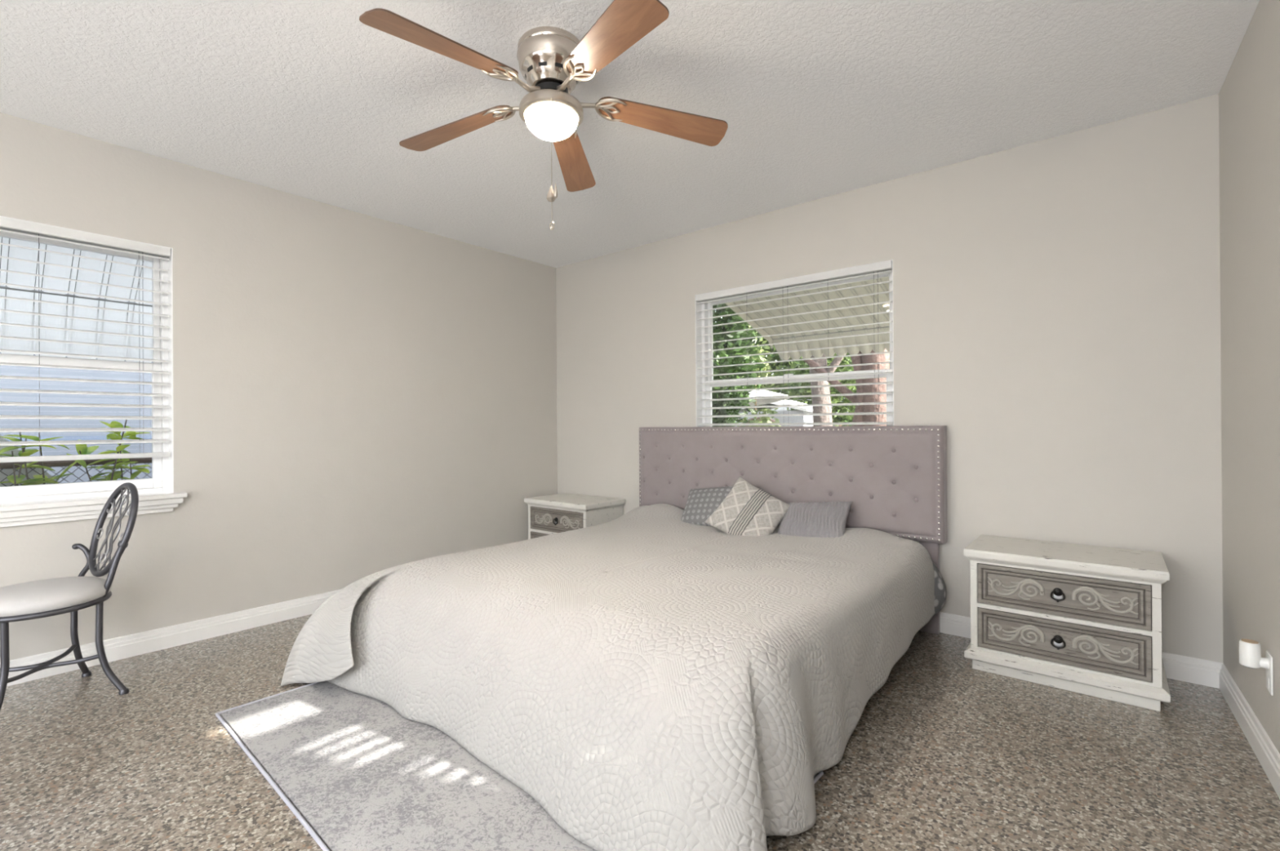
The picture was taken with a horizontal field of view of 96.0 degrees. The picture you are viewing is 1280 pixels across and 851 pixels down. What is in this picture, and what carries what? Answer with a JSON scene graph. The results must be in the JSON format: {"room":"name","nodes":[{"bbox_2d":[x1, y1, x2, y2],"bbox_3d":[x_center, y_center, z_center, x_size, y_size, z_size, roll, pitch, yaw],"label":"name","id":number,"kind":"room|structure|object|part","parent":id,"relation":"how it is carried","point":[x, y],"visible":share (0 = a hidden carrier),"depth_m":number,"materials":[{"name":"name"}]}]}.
{"room":"bedroom","nodes":[
{"label":"bedroom","id":0,"kind":"room"},
{"bbox_2d":[0,112,557,660],"bbox_3d":[-2.539,-0.112,2.819,0.200,2.440,5.943,0,0,39],"label":"wall","id":1,"kind":"structure","parent":0,"point":[357,396],"depth_m":3.33,"materials":[{"name":"grey paint"}]},
{"bbox_2d":[0,236,152,363],"bbox_3d":[-3.193,-0.728,2.731,0.673,0.774,1.740,0,0,39],"label":"awning","id":2,"kind":"object","parent":1,"relation":"attached to","point":[5,251],"visible":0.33,"depth_m":3.12,"materials":[{"name":"white"}]},
{"bbox_3d":[-3.046,-0.994,2.610,0.291,0.243,1.740,0,0,39],"label":"roof panel","id":3,"kind":"part","parent":2,"relation":"part of","materials":[{"name":"white"}]},
{"bbox_3d":[-3.235,-0.790,2.765,0.201,0.178,1.740,0,0,39],"label":"roof panel","id":4,"kind":"part","parent":2,"relation":"part of","materials":[{"name":"white"}]},
{"bbox_2d":[0,215,173,506],"bbox_3d":[-2.826,-0.274,2.441,0.159,1.235,1.315,0,0,39],"label":"window","id":5,"kind":"structure","parent":1,"relation":"in","point":[162,482],"depth_m":2.88,"materials":[{"name":"white plastic"}]},
{"bbox_3d":[-2.865,-0.566,2.472,0.030,0.594,1.259,0,0,39],"label":"sash","id":6,"kind":"part","parent":5,"relation":"part of","materials":[{"name":"white plastic"}]},
{"bbox_3d":[-2.837,0.001,2.451,0.030,0.629,1.259,0,0,39],"label":"sash","id":7,"kind":"part","parent":5,"relation":"part of","materials":[{"name":"white plastic"}]},
{"bbox_2d":[0,216,170,462],"bbox_3d":[-2.790,-0.365,2.411,0.068,1.047,1.299,0,0,39],"label":"window blind","id":8,"kind":"object","parent":5,"relation":"attached to","point":[7,224],"visible":1,"depth_m":2.65,"materials":[{"name":"white plastic"}]},
{"bbox_3d":[-2.672,-0.357,2.565,0.002,1.010,0.002,0,0,39],"label":"lift cord","id":9,"kind":"part","parent":8,"relation":"part of","materials":[{"name":"white fabric"}]},
{"bbox_3d":[-2.798,-0.870,2.416,0.052,0.037,1.295,0,0,39],"label":"head rail","id":10,"kind":"part","parent":8,"relation":"part of","materials":[{"name":"white plastic"}]},
{"bbox_3d":[-2.790,0.147,2.413,0.056,0.022,1.295,0,0,39],"label":"rail","id":11,"kind":"part","parent":8,"relation":"part of","materials":[{"name":"white plastic"}]},
{"bbox_3d":[-2.453,-0.358,2.826,0.002,1.010,0.002,0,0,39],"label":"lift cord","id":12,"kind":"part","parent":8,"relation":"part of","materials":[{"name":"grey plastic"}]},
{"bbox_3d":[-2.444,-0.358,2.837,0.002,1.010,0.002,0,0,39],"label":"lift cord","id":13,"kind":"part","parent":8,"relation":"part of","materials":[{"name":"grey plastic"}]},
{"bbox_2d":[0,492,187,528],"bbox_3d":[-2.766,0.386,2.392,0.105,0.092,1.412,0,0,39],"label":"trim","id":14,"kind":"structure","parent":1,"relation":"attached to","point":[26,514],"depth_m":2.60,"materials":[{"name":"white wood"}]},
{"bbox_2d":[6,589,341,686],"bbox_3d":[-2.513,1.055,2.672,0.014,0.104,5.743,0,0,39],"label":"baseboard","id":15,"kind":"structure","parent":1,"relation":"attached to","point":[148,642],"depth_m":2.89,"materials":[{"name":"white"}]},
{"bbox_2d":[0,0,1259,267],"bbox_3d":[-0.812,-1.420,1.271,4.850,0.150,6.143,0,0,39],"label":"ceiling","id":16,"kind":"structure","parent":0,"point":[816,100],"depth_m":2.32,"materials":[{"name":"white paint"}]},
{"bbox_2d":[359,0,728,230],"bbox_3d":[-0.347,-1.003,2.020,1.272,0.687,1.221,0,0,39],"label":"ceiling fan","id":17,"kind":"object","parent":16,"relation":"hanging from","point":[553,61],"visible":1,"depth_m":1.97,"materials":[{"name":"brown wood"}]},
{"bbox_3d":[-0.580,-1.138,1.739,0.137,0.062,0.492,15,9,38],"label":"fan blade","id":18,"kind":"part","parent":17,"relation":"part of","materials":[{"name":"brown wood"}]},
{"bbox_3d":[-0.700,-1.137,2.209,0.492,0.062,0.137,0,12,21],"label":"fan blade","id":19,"kind":"part","parent":17,"relation":"part of","materials":[{"name":"brown wood"}]},
{"bbox_3d":[-0.315,-1.064,2.056,0.189,0.072,0.189,0,0,39],"label":"lamp shade","id":20,"kind":"part","parent":17,"relation":"part of","materials":[{"name":"white glass"}]},
{"bbox_3d":[-0.297,-0.890,1.942,0.003,0.437,0.003,0,0,39],"label":"pull chain","id":21,"kind":"part","parent":17,"relation":"part of","materials":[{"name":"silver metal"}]},
{"bbox_3d":[-0.289,-1.139,2.469,0.137,0.062,0.492,-12,-1,3],"label":"fan blade","id":22,"kind":"part","parent":17,"relation":"part of","materials":[{"name":"brown wood"}]},
{"bbox_3d":[-0.095,-1.141,1.707,0.137,0.062,0.492,14,-8,-32],"label":"fan blade","id":23,"kind":"part","parent":17,"relation":"part of","materials":[{"name":"brown wood"}]},
{"bbox_3d":[0.085,-1.141,2.158,0.492,0.062,0.137,0,-12,-15],"label":"fan blade","id":24,"kind":"part","parent":17,"relation":"part of","materials":[{"name":"brown wood"}]},
{"bbox_2d":[0,613,1279,850],"bbox_3d":[-0.797,1.169,1.266,4.850,0.150,6.143,0,0,39],"label":"floor","id":25,"kind":"structure","parent":0,"point":[948,754],"depth_m":1.83,"materials":[{"name":"carpet"}]},
{"bbox_2d":[0,482,138,711],"bbox_3d":[-2.362,0.678,2.330,0.412,0.855,0.496,0,0,28],"label":"chair","id":26,"kind":"object","parent":25,"relation":"on","point":[38,599],"visible":1,"depth_m":2.34,"materials":[{"name":"grey metal"}]},
{"bbox_3d":[-2.324,0.905,2.080,0.026,0.390,0.103,0,0,-16],"label":"leg","id":27,"kind":"part","parent":26,"relation":"part of","materials":[{"name":"grey metal"}]},
{"bbox_2d":[0,576,111,617],"bbox_3d":[-2.381,0.668,2.295,0.412,0.074,0.412,0,0,28],"label":"seat cushion","id":28,"kind":"object","parent":26,"relation":"on","point":[48,597],"depth_m":2.22,"materials":[{"name":"fabric"}]},
{"bbox_3d":[-2.440,0.523,2.495,0.028,0.025,0.028,0,0,28],"label":"scroll knob","id":29,"kind":"part","parent":26,"relation":"part of","materials":[{"name":"grey metal"}]},
{"bbox_3d":[-2.434,0.906,2.510,0.026,0.390,0.103,0,0,-16],"label":"leg","id":30,"kind":"part","parent":26,"relation":"part of","materials":[{"name":"grey metal"}]},
{"bbox_3d":[-2.170,0.904,2.367,0.103,0.390,0.026,0,0,-17],"label":"leg","id":31,"kind":"part","parent":26,"relation":"part of","materials":[{"name":"grey metal"}]},
{"bbox_3d":[-2.273,0.446,2.489,0.309,0.389,0.130,0,0,28],"label":"oval frame","id":32,"kind":"part","parent":26,"relation":"part of","materials":[{"name":"grey metal"}]},
{"bbox_2d":[215,680,823,850],"bbox_3d":[-0.520,1.089,1.994,1.899,0.011,1.159,0,0,42],"label":"area rug","id":33,"kind":"object","parent":25,"relation":"on","point":[364,775],"visible":0.47,"depth_m":1.76,"materials":[{"name":"grey fabric"}]},
{"bbox_2d":[524,493,625,539],"bbox_3d":[-0.506,0.831,4.447,0.676,0.535,0.427,0,0,39],"label":"nightstand","id":34,"kind":"object","parent":25,"relation":"on","point":[551,514],"visible":0.48,"depth_m":4.31,"materials":[{"name":"beige paint"}]},
{"bbox_3d":[-0.625,0.907,4.302,0.574,0.170,0.015,0,0,39],"label":"drawer","id":35,"kind":"part","parent":34,"relation":"part of","materials":[{"name":"grey wood"}]},
{"bbox_3d":[-0.629,0.715,4.298,0.051,0.057,0.017,0,0,39],"label":"drawer pull","id":36,"kind":"part","parent":34,"relation":"part of","materials":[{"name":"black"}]},
{"bbox_3d":[-0.626,0.713,4.302,0.574,0.170,0.015,0,0,39],"label":"drawer","id":37,"kind":"part","parent":34,"relation":"part of","materials":[{"name":"grey wood"}]},
{"bbox_3d":[-0.621,0.810,4.307,0.632,0.395,0.022,0,0,39],"label":"frame","id":38,"kind":"part","parent":34,"relation":"part of","materials":[{"name":"beige paint"}]},
{"bbox_2d":[639,426,947,635],"bbox_3d":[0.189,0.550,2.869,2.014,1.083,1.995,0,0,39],"label":"headboard","id":39,"kind":"object","parent":25,"relation":"on","point":[894,478],"visible":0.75,"depth_m":3.30,"materials":[{"name":"fabric"}]},
{"bbox_2d":[280,503,934,850],"bbox_3d":[-0.007,0.811,2.648,2.134,0.550,2.257,0,0,39],"label":"quilt","id":40,"kind":"object","parent":39,"relation":"on","point":[653,680],"visible":0.98,"depth_m":1.91,"materials":[{"name":"grey fabric"}]},
{"bbox_2d":[680,486,733,526],"bbox_3d":[0.429,0.517,3.658,0.385,0.274,0.202,0,0,38],"label":"throw pillow","id":41,"kind":"object","parent":40,"relation":"on","point":[701,504],"visible":0.71,"depth_m":3.63,"materials":[{"name":"grey fabric"}]},
{"bbox_2d":[704,476,790,536],"bbox_3d":[0.629,0.515,3.342,0.454,0.413,0.252,0,0,33],"label":"throw pillow","id":42,"kind":"object","parent":40,"relation":"on","point":[747,510],"visible":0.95,"depth_m":3.30,"materials":[{"name":"grey fabric"}]},
{"bbox_2d":[777,501,852,537],"bbox_3d":[0.957,0.536,3.198,0.420,0.242,0.199,0,0,41],"label":"throw pillow","id":43,"kind":"object","parent":40,"relation":"on","point":[813,519],"visible":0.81,"depth_m":3.14,"materials":[{"name":"grey fabric"}]},
{"bbox_3d":[0.761,0.309,3.569,1.984,0.575,0.006,0,0,39],"label":"nailhead trim","id":44,"kind":"part","parent":39,"relation":"part of","materials":[{"name":"silver metal"}]},
{"bbox_3d":[0.788,0.309,3.601,2.014,0.605,0.102,0,0,39],"label":"headboard","id":45,"kind":"part","parent":39,"relation":"part of","materials":[{"name":"fabric"}]},
{"bbox_2d":[680,508,946,616],"bbox_3d":[0.751,0.767,3.476,1.946,0.425,0.146,0,0,39],"label":"comforter","id":46,"kind":"object","parent":39,"relation":"on","point":[940,592],"visible":0.21,"depth_m":2.88,"materials":[{"name":"grey fabric"}]},
{"bbox_3d":[1.521,0.835,3.029,0.090,0.498,0.040,0,0,39],"label":"headboard leg","id":47,"kind":"part","parent":39,"relation":"part of","materials":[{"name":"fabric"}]},
{"bbox_2d":[963,534,1170,711],"bbox_3d":[1.838,0.814,2.516,0.676,0.535,0.427,0,0,39],"label":"nightstand","id":48,"kind":"object","parent":25,"relation":"on","point":[1085,620],"visible":1,"depth_m":2.36,"materials":[{"name":"beige paint"}]},
{"bbox_3d":[1.716,0.697,2.368,0.051,0.057,0.017,0,0,39],"label":"drawer pull","id":49,"kind":"part","parent":48,"relation":"part of","materials":[{"name":"black metal"}]},
{"bbox_3d":[1.719,0.703,2.372,0.032,0.032,0.004,0,0,39],"label":"pull plate","id":50,"kind":"part","parent":48,"relation":"part of","materials":[{"name":"silver metal"}]},
{"bbox_3d":[1.720,0.897,2.372,0.032,0.032,0.004,0,0,39],"label":"pull plate","id":51,"kind":"part","parent":48,"relation":"part of","materials":[{"name":"silver metal"}]},
{"bbox_3d":[1.717,0.891,2.368,0.051,0.057,0.017,0,0,39],"label":"drawer pull","id":52,"kind":"part","parent":48,"relation":"part of","materials":[{"name":"black metal"}]},
{"bbox_3d":[1.719,0.695,2.372,0.574,0.170,0.015,0,0,39],"label":"drawer","id":53,"kind":"part","parent":48,"relation":"part of","materials":[{"name":"grey wood"}]},
{"bbox_3d":[1.720,0.889,2.372,0.574,0.170,0.015,0,0,39],"label":"drawer","id":54,"kind":"part","parent":48,"relation":"part of","materials":[{"name":"grey wood"}]},
{"bbox_3d":[1.724,0.792,2.377,0.632,0.395,0.022,0,0,39],"label":"frame","id":55,"kind":"part","parent":48,"relation":"part of","materials":[{"name":"beige paint"}]},
{"bbox_3d":[1.839,1.011,2.516,0.676,0.044,0.427,0,0,39],"label":"moulding","id":56,"kind":"part","parent":48,"relation":"part of","materials":[{"name":"beige paint"}]},
{"bbox_2d":[555,93,1222,662],"bbox_3d":[0.905,-0.131,3.709,4.000,2.440,0.200,0,0,39],"label":"wall","id":57,"kind":"structure","parent":0,"point":[1056,300],"depth_m":2.79,"materials":[{"name":"grey paint"}]},
{"bbox_2d":[695,259,893,426],"bbox_3d":[0.943,-0.294,3.652,1.306,1.235,0.159,0,0,39],"label":"window","id":58,"kind":"structure","parent":57,"relation":"in","point":[699,307],"depth_m":3.86,"materials":[{"name":"white plastic"}]},
{"bbox_2d":[696,260,893,426],"bbox_3d":[0.913,-0.310,3.616,1.290,1.197,0.068,0,0,39],"label":"window blind","id":59,"kind":"object","parent":58,"relation":"attached to","point":[877,268],"visible":0.59,"depth_m":3.54,"materials":[{"name":"white plastic"}]},
{"bbox_3d":[0.709,-0.300,3.805,0.002,1.160,0.002,0,0,39],"label":"lift cord","id":60,"kind":"part","parent":59,"relation":"part of","materials":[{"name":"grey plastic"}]},
{"bbox_3d":[0.903,-0.301,3.627,0.002,1.160,0.002,0,0,39],"label":"lift cord","id":61,"kind":"part","parent":59,"relation":"part of","materials":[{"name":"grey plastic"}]},
{"bbox_3d":[0.928,-0.301,3.607,0.002,1.160,0.002,0,0,39],"label":"lift cord","id":62,"kind":"part","parent":59,"relation":"part of","materials":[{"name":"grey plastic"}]},
{"bbox_3d":[0.914,-0.890,3.622,1.286,0.037,0.052,0,0,39],"label":"head rail","id":63,"kind":"part","parent":59,"relation":"part of","materials":[{"name":"white plastic"}]},
{"bbox_3d":[1.131,-0.303,3.459,0.002,1.160,0.002,0,0,39],"label":"lift cord","id":64,"kind":"part","parent":59,"relation":"part of","materials":[{"name":"white fabric"}]},
{"bbox_3d":[1.332,-0.304,3.276,0.002,1.160,0.002,0,0,39],"label":"lift cord","id":65,"kind":"part","parent":59,"relation":"part of","materials":[{"name":"white fabric"}]},
{"bbox_3d":[1.349,-0.304,3.262,0.002,1.160,0.002,0,0,39],"label":"lift cord","id":66,"kind":"part","parent":59,"relation":"part of","materials":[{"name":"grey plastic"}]},
{"bbox_3d":[0.955,-0.011,3.664,1.250,0.614,0.030,0,0,39],"label":"sash","id":67,"kind":"part","parent":58,"relation":"part of","materials":[{"name":"white plastic"}]},
{"bbox_3d":[0.972,-0.579,3.690,1.250,0.609,0.030,0,0,39],"label":"sash","id":68,"kind":"part","parent":58,"relation":"part of","materials":[{"name":"white plastic"}]},
{"bbox_2d":[725,277,889,360],"bbox_3d":[1.723,-0.918,4.207,2.282,0.606,1.592,0,0,39],"label":"awning","id":69,"kind":"object","parent":57,"relation":"attached to","point":[878,338],"visible":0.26,"depth_m":4.87,"materials":[{"name":"beige metal"}]},
{"bbox_3d":[1.777,-0.985,4.284,2.270,0.273,0.901,0,0,39],"label":"roof panel","id":70,"kind":"part","parent":69,"relation":"part of","materials":[{"name":"beige metal"}]},
{"bbox_3d":[2.086,-0.836,4.659,2.270,0.043,0.071,0,0,39],"label":"roof panel","id":71,"kind":"part","parent":69,"relation":"part of","materials":[{"name":"beige metal"}]},
{"bbox_2d":[939,612,1223,688],"bbox_3d":[0.848,1.037,3.621,3.982,0.104,0.014,0,0,39],"label":"baseboard","id":72,"kind":"structure","parent":57,"relation":"attached to","point":[1179,668],"depth_m":2.44,"materials":[{"name":"white wood"}]},
{"bbox_2d":[1218,0,1279,754],"bbox_3d":[0.792,-0.137,0.089,0.200,2.440,5.956,0,0,37],"label":"wall","id":73,"kind":"structure","parent":0,"point":[1249,95],"depth_m":1.95,"materials":[{"name":"grey paint"}]},
{"bbox_2d":[1218,664,1279,799],"bbox_3d":[0.652,1.032,0.069,0.014,0.104,5.734,0,0,37],"label":"baseboard","id":74,"kind":"structure","parent":73,"relation":"attached to","point":[1261,744],"depth_m":1.93,"materials":[{"name":"white wood"}]},
{"bbox_2d":[1239,639,1269,669],"bbox_3d":[1.926,0.718,1.805,0.072,0.080,0.048,0,0,39],"label":"plug","id":75,"kind":"object","parent":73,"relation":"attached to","point":[1250,651],"visible":0.89,"depth_m":1.79,"materials":[{"name":"white plastic"}]},
{"bbox_2d":[1240,639,1258,644],"bbox_3d":[1.917,0.678,1.812,0.038,0.002,0.038,0,0,39],"label":"vent","id":76,"kind":"object","parent":75,"relation":"attached to","point":[1242,641],"depth_m":1.81,"materials":[{"name":"beige plastic"}]},
{"bbox_3d":[1.941,0.738,1.793,0.034,0.036,0.036,0,0,39],"label":"plug arm","id":77,"kind":"part","parent":75,"relation":"part of","materials":[{"name":"white plastic"}]},
{"bbox_2d":[1266,650,1273,695],"bbox_3d":[1.949,0.765,1.786,0.008,0.118,0.072,0,0,39],"label":"wall outlet","id":78,"kind":"object","parent":73,"relation":"attached to","point":[1269,673],"visible":0.97,"depth_m":1.77,"materials":[{"name":"white plastic"}]},
{"bbox_2d":[1266,675,1269,688],"bbox_3d":[1.947,0.796,1.787,0.004,0.033,0.034,0,0,39],"label":"receptacle","id":79,"kind":"object","parent":78,"relation":"attached to","point":[1267,677],"depth_m":1.79,"materials":[{"name":"white plastic"}]},
{"label":"outside","id":80,"kind":"structure","parent":0,"visible":0},
{"bbox_3d":[54.526,0.972,-12.357,400.000,0.140,350.000,0,0,39],"label":"ground","id":81,"kind":"structure","parent":80,"visible":0},
{"bbox_2d":[0,435,58,487],"bbox_3d":[-4.547,0.249,2.401,0.120,2.060,3.950,0,0,39],"label":"wall","id":82,"kind":"structure","parent":81,"relation":"on","point":[8,472],"depth_m":3.38,"materials":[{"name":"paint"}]},
{"bbox_2d":[0,432,75,486],"bbox_3d":[-3.512,0.656,3.305,0.285,1.240,0.414,0,0,39],"label":"leafy shrub","id":83,"kind":"object","parent":81,"relation":"on","point":[38,479],"visible":0.42,"depth_m":3.29,"materials":[{"name":"green plant"}]},
{"bbox_3d":[-3.498,0.656,3.306,0.087,1.240,0.163,0,0,29],"label":"stem","id":84,"kind":"part","parent":83,"relation":"part of","materials":[{"name":"green plant"}]},
{"bbox_2d":[0,457,151,486],"bbox_3d":[-2.922,0.728,4.206,0.044,1.090,6.203,0,0,39],"label":"fence","id":85,"kind":"object","parent":81,"relation":"on","point":[61,464],"visible":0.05,"depth_m":3.51,"materials":[{"name":"grey metal"}]},
{"bbox_3d":[-3.241,0.229,3.821,0.038,0.040,5.200,0,0,39],"label":"rail","id":86,"kind":"part","parent":85,"relation":"part of","materials":[{"name":"white"}]},
{"bbox_2d":[0,285,152,483],"bbox_3d":[-6.393,-0.558,6.207,3.850,3.710,15.100,0,0,39],"label":"neighbouring house","id":87,"kind":"structure","parent":81,"relation":"on","point":[9,371],"depth_m":5.32,"materials":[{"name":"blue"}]},
{"bbox_2d":[54,419,151,483],"bbox_3d":[-3.315,0.611,3.579,0.302,1.329,0.440,0,0,39],"label":"leafy shrub","id":88,"kind":"object","parent":81,"relation":"on","point":[82,449],"visible":0.48,"depth_m":3.58,"materials":[{"name":"green plant"}]},
{"bbox_3d":[-3.287,0.611,3.567,0.095,1.329,0.247,0,0,35],"label":"stem","id":89,"kind":"part","parent":88,"relation":"part of","materials":[{"name":"green plant"}]},
{"bbox_2d":[711,303,768,426],"bbox_3d":[0.967,-0.640,8.654,1.893,3.810,1.617,0,0,39],"label":"tree","id":90,"kind":"object","parent":81,"relation":"on","point":[736,326],"visible":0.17,"depth_m":8.20,"materials":[{"name":"green plant"}]},
{"bbox_2d":[713,325,777,410],"bbox_3d":[2.597,-0.840,15.829,2.513,4.399,1.624,0,0,39],"label":"shrub","id":91,"kind":"object","parent":81,"relation":"on","point":[759,375],"visible":0.03,"depth_m":15.30,"materials":[{"name":"green plant"}]},
{"bbox_2d":[737,401,781,426],"bbox_3d":[1.495,0.515,7.117,0.696,1.638,0.807,0,0,-20],"label":"shrub","id":92,"kind":"object","parent":81,"relation":"on","point":[766,419],"visible":0.08,"depth_m":7.10,"materials":[{"name":"green plant"}]},
{"bbox_2d":[739,417,780,426],"bbox_3d":[2.072,0.554,9.939,0.860,1.400,0.860,0,0,39],"label":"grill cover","id":93,"kind":"object","parent":81,"relation":"on","point":[757,418],"visible":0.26,"depth_m":9.77,"materials":[{"name":"grey"}]},
{"bbox_2d":[741,387,789,410],"bbox_3d":[1.981,0.254,10.789,1.572,2.005,1.561,0,0,-28],"label":"patio umbrella","id":94,"kind":"object","parent":81,"relation":"on","point":[763,393],"visible":0.25,"depth_m":10.65,"materials":[{"name":"grey fabric"}]},
{"bbox_2d":[735,400,813,426],"bbox_3d":[2.905,0.353,12.101,1.750,1.800,1.200,0,0,39],"label":"garden shed","id":95,"kind":"object","parent":81,"relation":"on","point":[803,410],"visible":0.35,"depth_m":11.46,"materials":[{"name":"grey fabric"}]},
{"bbox_2d":[771,399,848,420],"bbox_3d":[5.489,0.219,17.740,18.000,2.060,0.400,0,0,39],"label":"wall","id":96,"kind":"structure","parent":81,"relation":"on","point":[779,408],"depth_m":18.25,"materials":[{"name":"white"}]},
{"bbox_2d":[737,315,889,399],"bbox_3d":[5.281,-2.057,21.015,8.671,6.666,2.736,0,0,41],"label":"tree","id":97,"kind":"object","parent":81,"relation":"on","point":[773,357],"visible":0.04,"depth_m":20.37,"materials":[{"name":"green plant"}]},
{"bbox_2d":[782,331,856,426],"bbox_3d":[4.658,-0.644,14.149,2.495,3.997,1.672,0,0,39],"label":"shrub","id":98,"kind":"object","parent":81,"relation":"on","point":[835,399],"visible":0.17,"depth_m":13.90,"materials":[{"name":"green plant"}]},
{"bbox_2d":[808,333,847,426],"bbox_3d":[3.046,-1.875,9.387,1.999,6.256,1.665,0,0,39],"label":"tree","id":99,"kind":"object","parent":81,"relation":"on","point":[836,362],"visible":0.02,"depth_m":9.13,"materials":[{"name":"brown plant"}]},
{"bbox_2d":[803,326,888,426],"bbox_3d":[2.712,-1.329,6.814,1.927,5.190,1.346,0,0,39],"label":"tree","id":100,"kind":"object","parent":81,"relation":"on","point":[884,357],"visible":0.07,"depth_m":6.98,"materials":[{"name":"brown plant"}]}
]}

